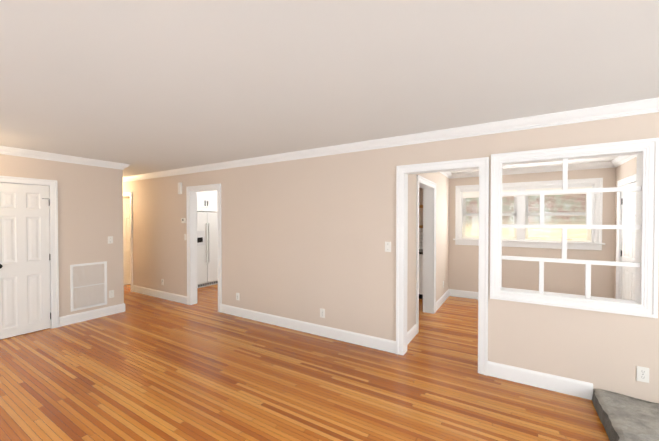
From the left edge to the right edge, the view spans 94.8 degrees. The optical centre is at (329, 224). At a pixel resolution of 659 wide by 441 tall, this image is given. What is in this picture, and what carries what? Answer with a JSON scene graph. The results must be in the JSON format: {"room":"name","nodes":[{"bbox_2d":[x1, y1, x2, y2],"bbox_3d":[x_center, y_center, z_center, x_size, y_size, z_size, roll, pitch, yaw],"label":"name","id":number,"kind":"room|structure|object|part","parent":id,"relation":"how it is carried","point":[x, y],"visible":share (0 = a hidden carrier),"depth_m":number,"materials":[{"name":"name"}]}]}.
{"room":"empty living room","nodes":[
{"label":"empty living room","id":0,"kind":"room"},
{"bbox_2d":[0,154,123,316],"bbox_3d":[-4.939,0.259,2.617,0.115,2.440,5.680,0,1,31],"label":"wall","id":1,"kind":"structure","parent":0,"point":[90,209],"depth_m":4.56,"materials":[{"name":"beige paint"}]},
{"bbox_2d":[0,182,50,338],"bbox_3d":[-4.031,0.461,3.986,0.109,1.983,0.575,0,1,31],"label":"closet door","id":2,"kind":"structure","parent":1,"relation":"in","point":[24,265],"depth_m":4.01,"materials":[{"name":"white wood"}]},
{"bbox_2d":[0,176,58,328],"bbox_3d":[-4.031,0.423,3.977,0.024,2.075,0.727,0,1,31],"label":"door frame","id":3,"kind":"structure","parent":1,"relation":"attached to","point":[53,187],"depth_m":4.24,"materials":[{"name":"white wood"}]},
{"bbox_2d":[0,146,128,168],"bbox_3d":[-4.836,-0.915,2.585,0.078,0.092,5.758,0,1,31],"label":"crown molding","id":4,"kind":"structure","parent":1,"relation":"attached to","point":[5,150],"depth_m":4.26,"materials":[{"name":"white wood"}]},
{"bbox_2d":[70,261,106,311],"bbox_3d":[-3.660,0.929,4.618,0.019,0.685,0.465,0,1,31],"label":"air vent","id":5,"kind":"object","parent":1,"relation":"in","point":[72,287],"visible":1,"depth_m":4.59,"materials":[{"name":"white metal"}]},
{"bbox_2d":[59,303,124,326],"bbox_3d":[-3.627,1.383,4.662,0.016,0.137,0.830,0,1,31],"label":"baseboard","id":6,"kind":"structure","parent":1,"relation":"attached to","point":[101,312],"depth_m":4.62,"materials":[{"name":"white wood"}]},
{"bbox_2d":[108,236,112,243],"bbox_3d":[-3.503,0.249,4.849,0.020,0.116,0.072,0,1,31],"label":"light switch","id":7,"kind":"object","parent":1,"relation":"attached to","point":[110,239],"visible":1,"depth_m":4.85,"materials":[{"name":"grey plastic"}]},
{"bbox_2d":[109,290,113,297],"bbox_3d":[-3.504,1.119,4.870,0.008,0.120,0.075,0,1,31],"label":"outlet plate","id":8,"kind":"object","parent":1,"relation":"attached to","point":[111,293],"visible":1,"depth_m":4.87,"materials":[{"name":"grey plastic"}]},
{"bbox_2d":[0,284,609,440],"bbox_3d":[-1.647,1.515,2.931,12.600,0.080,10.210,0,1,31],"label":"floor","id":9,"kind":"structure","parent":0,"point":[143,367],"depth_m":2.76,"materials":[{"name":"brown wood"}]},
{"bbox_2d":[197,212,217,287],"bbox_3d":[-3.056,0.568,7.183,0.800,1.700,0.910,0,1,31],"label":"fridge","id":10,"kind":"object","parent":9,"relation":"on","point":[207,255],"visible":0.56,"depth_m":6.91,"materials":[{"name":"white metal"}]},
{"bbox_2d":[419,249,422,298],"bbox_3d":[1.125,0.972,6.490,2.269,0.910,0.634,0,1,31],"label":"dishwasher","id":11,"kind":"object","parent":9,"relation":"on","point":[420,273],"depth_m":5.79,"materials":[{"name":"grey metal"}]},
{"bbox_2d":[592,389,658,440],"bbox_3d":[2.837,1.441,1.269,2.413,0.112,1.561,0,1,31],"label":"flagstone","id":12,"kind":"object","parent":9,"relation":"on","point":[622,417],"visible":1,"depth_m":2.20,"materials":[{"name":"grey stone"}]},
{"bbox_2d":[0,0,658,176],"bbox_3d":[-1.647,-1.005,2.898,12.600,0.080,10.210,0,1,31],"label":"ceiling","id":13,"kind":"structure","parent":0,"point":[144,86],"depth_m":1.87,"materials":[{"name":"paint"}]},
{"bbox_2d":[123,112,658,402],"bbox_3d":[-0.736,0.235,4.412,12.000,2.440,0.115,0,1,31],"label":"wall","id":14,"kind":"structure","parent":0,"point":[305,239],"depth_m":3.74,"materials":[{"name":"beige paint"}]},
{"bbox_2d":[123,198,130,284],"bbox_3d":[-4.562,0.401,7.283,0.180,2.015,0.750,0,1,31],"label":"room door","id":15,"kind":"structure","parent":14,"relation":"in","point":[126,233],"depth_m":7.08,"materials":[{"name":"white wood"}]},
{"bbox_2d":[123,192,132,290],"bbox_3d":[-4.586,0.367,6.675,0.930,2.115,0.024,0,1,31],"label":"door frame","id":16,"kind":"structure","parent":14,"relation":"attached to","point":[125,194],"depth_m":6.44,"materials":[{"name":"white wood"}]},
{"bbox_2d":[132,285,186,303],"bbox_3d":[-3.370,1.366,5.953,1.915,0.137,0.016,0,1,31],"label":"baseboard","id":17,"kind":"structure","parent":14,"relation":"attached to","point":[147,291],"depth_m":5.89,"materials":[{"name":"white wood"}]},
{"bbox_2d":[178,182,181,193],"bbox_3d":[-2.724,-0.658,5.519,0.090,0.215,0.041,0,1,31],"label":"door chime","id":18,"kind":"object","parent":14,"relation":"attached to","point":[179,187],"visible":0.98,"depth_m":5.50,"materials":[{"name":"white plastic"}]},
{"bbox_2d":[186,184,221,312],"bbox_3d":[-2.136,0.386,5.254,0.905,2.115,0.143,0,1,31],"label":"door frame","id":19,"kind":"structure","parent":14,"relation":"attached to","point":[199,188],"depth_m":5.41,"materials":[{"name":"white wood"}]},
{"bbox_2d":[221,304,395,353],"bbox_3d":[-0.509,1.389,4.212,2.970,0.137,0.016,0,1,31],"label":"baseboard","id":20,"kind":"structure","parent":14,"relation":"attached to","point":[373,342],"depth_m":4.00,"materials":[{"name":"white wood"}]},
{"bbox_2d":[320,308,324,317],"bbox_3d":[-0.093,1.161,3.961,0.072,0.116,0.010,0,1,31],"label":"outlet","id":21,"kind":"object","parent":14,"relation":"attached to","point":[322,313],"visible":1,"depth_m":3.96,"materials":[{"name":"grey plastic"}]},
{"bbox_2d":[385,242,390,251],"bbox_3d":[0.669,0.257,3.479,0.072,0.116,0.020,0,1,31],"label":"light switch","id":22,"kind":"object","parent":14,"relation":"attached to","point":[387,246],"visible":1,"depth_m":3.48,"materials":[{"name":"grey plastic"}]},
{"bbox_2d":[123,97,658,181],"bbox_3d":[-0.786,-0.938,4.313,12.000,0.092,0.078,0,1,31],"label":"crown molding","id":23,"kind":"structure","parent":14,"relation":"attached to","point":[637,107],"depth_m":3.07,"materials":[{"name":"white wood"}]},
{"bbox_2d":[396,138,658,375],"bbox_3d":[1.682,0.401,2.940,2.082,2.147,0.167,0,1,31],"label":"door frame","id":24,"kind":"structure","parent":14,"relation":"attached to","point":[647,306],"depth_m":2.81,"materials":[{"name":"white wood"}]},
{"bbox_2d":[487,361,592,399],"bbox_3d":[1.883,1.408,2.757,0.790,0.137,0.016,0,1,31],"label":"baseboard","id":25,"kind":"structure","parent":14,"relation":"attached to","point":[572,387],"depth_m":2.73,"materials":[{"name":"white wood"}]},
{"bbox_2d":[501,158,640,298],"bbox_3d":[2.064,0.026,2.661,0.958,1.203,0.028,0,1,31],"label":"lattice","id":26,"kind":"object","parent":14,"relation":"attached to","point":[588,225],"visible":1,"depth_m":2.64,"materials":[{"name":"white wood"}]},
{"bbox_2d":[636,366,648,382],"bbox_3d":[2.478,1.187,2.396,0.072,0.116,0.010,0,1,31],"label":"outlet","id":27,"kind":"object","parent":14,"relation":"attached to","point":[642,374],"visible":1,"depth_m":2.39,"materials":[{"name":"grey plastic"}]},
{"bbox_2d":[407,172,448,331],"bbox_3d":[1.550,0.229,4.841,0.160,2.440,2.995,0,1,31],"label":"wall","id":28,"kind":"structure","parent":0,"point":[440,180],"depth_m":5.11,"materials":[{"name":"beige paint"}]},
{"bbox_2d":[407,324,416,344],"bbox_3d":[0.993,1.395,3.790,0.036,0.137,0.626,0,1,31],"label":"baseboard","id":29,"kind":"structure","parent":28,"relation":"attached to","point":[411,333],"depth_m":3.83,"materials":[{"name":"white wood"}]},
{"bbox_2d":[416,175,435,333],"bbox_3d":[1.381,0.395,4.545,0.188,2.115,1.090,0,1,31],"label":"door frame","id":30,"kind":"structure","parent":28,"relation":"attached to","point":[428,224],"depth_m":4.92,"materials":[{"name":"white wood"}]},
{"bbox_2d":[436,289,449,310],"bbox_3d":[2.056,1.371,5.518,0.016,0.137,1.254,0,1,31],"label":"baseboard","id":31,"kind":"structure","parent":28,"relation":"attached to","point":[442,299],"depth_m":5.49,"materials":[{"name":"white wood"}]},
{"bbox_2d":[440,171,452,178],"bbox_3d":[1.652,-0.944,4.763,0.078,0.092,2.995,0,1,31],"label":"crown molding","id":32,"kind":"structure","parent":28,"relation":"attached to","point":[449,174],"depth_m":5.77,"materials":[{"name":"white wood"}]},
{"bbox_2d":[419,167,615,297],"bbox_3d":[0.903,0.199,7.104,12.000,2.440,0.200,0,1,31],"label":"wall","id":33,"kind":"structure","parent":0,"point":[567,278],"depth_m":5.25,"materials":[{"name":"beige paint"}]},
{"bbox_2d":[419,228,422,248],"bbox_3d":[1.297,0.288,6.744,2.249,0.450,0.008,0,1,31],"label":"tile backsplash","id":34,"kind":"structure","parent":33,"relation":"attached to","point":[420,238],"depth_m":6.36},
{"bbox_2d":[450,289,477,298],"bbox_3d":[3.446,1.373,5.432,2.480,0.137,0.041,0,1,31],"label":"baseboard","id":35,"kind":"structure","parent":33,"relation":"attached to","point":[457,293],"depth_m":5.93,"materials":[{"name":"white wood"}]},
{"bbox_2d":[455,178,602,242],"bbox_3d":[3.485,-0.233,5.513,2.200,1.045,0.224,0,1,31],"label":"dining windows","id":36,"kind":"structure","parent":33,"relation":"in","point":[470,234],"depth_m":5.36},
{"bbox_3d":[3.484,-0.185,5.513,1.890,0.890,0.003,0,1,31],"label":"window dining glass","id":37,"kind":"part","parent":36,"relation":"part of","materials":[{"name":"clear glass"}]},
{"bbox_2d":[453,239,604,249],"bbox_3d":[3.432,0.351,5.433,2.270,0.120,0.070,0,1,31],"label":"window sill","id":38,"kind":"structure","parent":33,"relation":"attached to","point":[556,245],"depth_m":5.27,"materials":[{"name":"white wood"}]},
{"bbox_2d":[453,161,609,177],"bbox_3d":[3.440,-0.952,5.382,2.310,0.092,0.078,0,1,31],"label":"crown molding","id":39,"kind":"structure","parent":33,"relation":"attached to","point":[596,165],"depth_m":5.22,"materials":[{"name":"white wood"}]},
{"bbox_2d":[614,157,636,298],"bbox_3d":[3.787,0.247,3.480,0.115,2.440,2.995,0,1,31],"label":"wall","id":40,"kind":"structure","parent":0,"point":[626,169],"depth_m":4.49,"materials":[{"name":"beige paint"}]},
{"bbox_2d":[610,155,636,167],"bbox_3d":[3.704,-0.927,3.515,0.078,0.092,2.995,0,1,31],"label":"crown molding","id":41,"kind":"structure","parent":40,"relation":"attached to","point":[618,161],"depth_m":4.44,"materials":[{"name":"white wood"}]},
{"bbox_2d":[616,174,635,298],"bbox_3d":[4.213,0.400,4.203,0.143,2.115,0.970,0,1,31],"label":"door frame","id":42,"kind":"structure","parent":40,"relation":"attached to","point":[627,180],"depth_m":4.57,"materials":[{"name":"white wood"}]},
{"bbox_2d":[621,182,635,299],"bbox_3d":[4.177,0.440,4.234,0.109,2.018,0.808,0,1,31],"label":"room door","id":43,"kind":"structure","parent":40,"relation":"in","point":[628,201],"depth_m":4.30,"materials":[{"name":"white wood"}]},
{"label":"outside","id":44,"kind":"structure","parent":0,"visible":0},
{"bbox_2d":[465,194,586,237],"bbox_3d":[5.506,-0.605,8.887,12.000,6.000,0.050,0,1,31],"label":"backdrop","id":45,"kind":"structure","parent":44,"point":[508,208],"depth_m":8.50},
{"bbox_3d":[-3.268,0.190,7.772,0.120,2.440,2.995,0,1,31],"label":"wall","id":46,"kind":"structure","parent":0,"visible":0},
{"bbox_2d":[197,190,216,211],"bbox_3d":[-3.115,-0.623,7.203,0.719,0.640,0.950,0,1,31],"label":"upper cabinet","id":47,"kind":"object","parent":46,"relation":"attached to","point":[206,201],"visible":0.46,"depth_m":7.08,"materials":[{"name":"white wood"}]}
]}

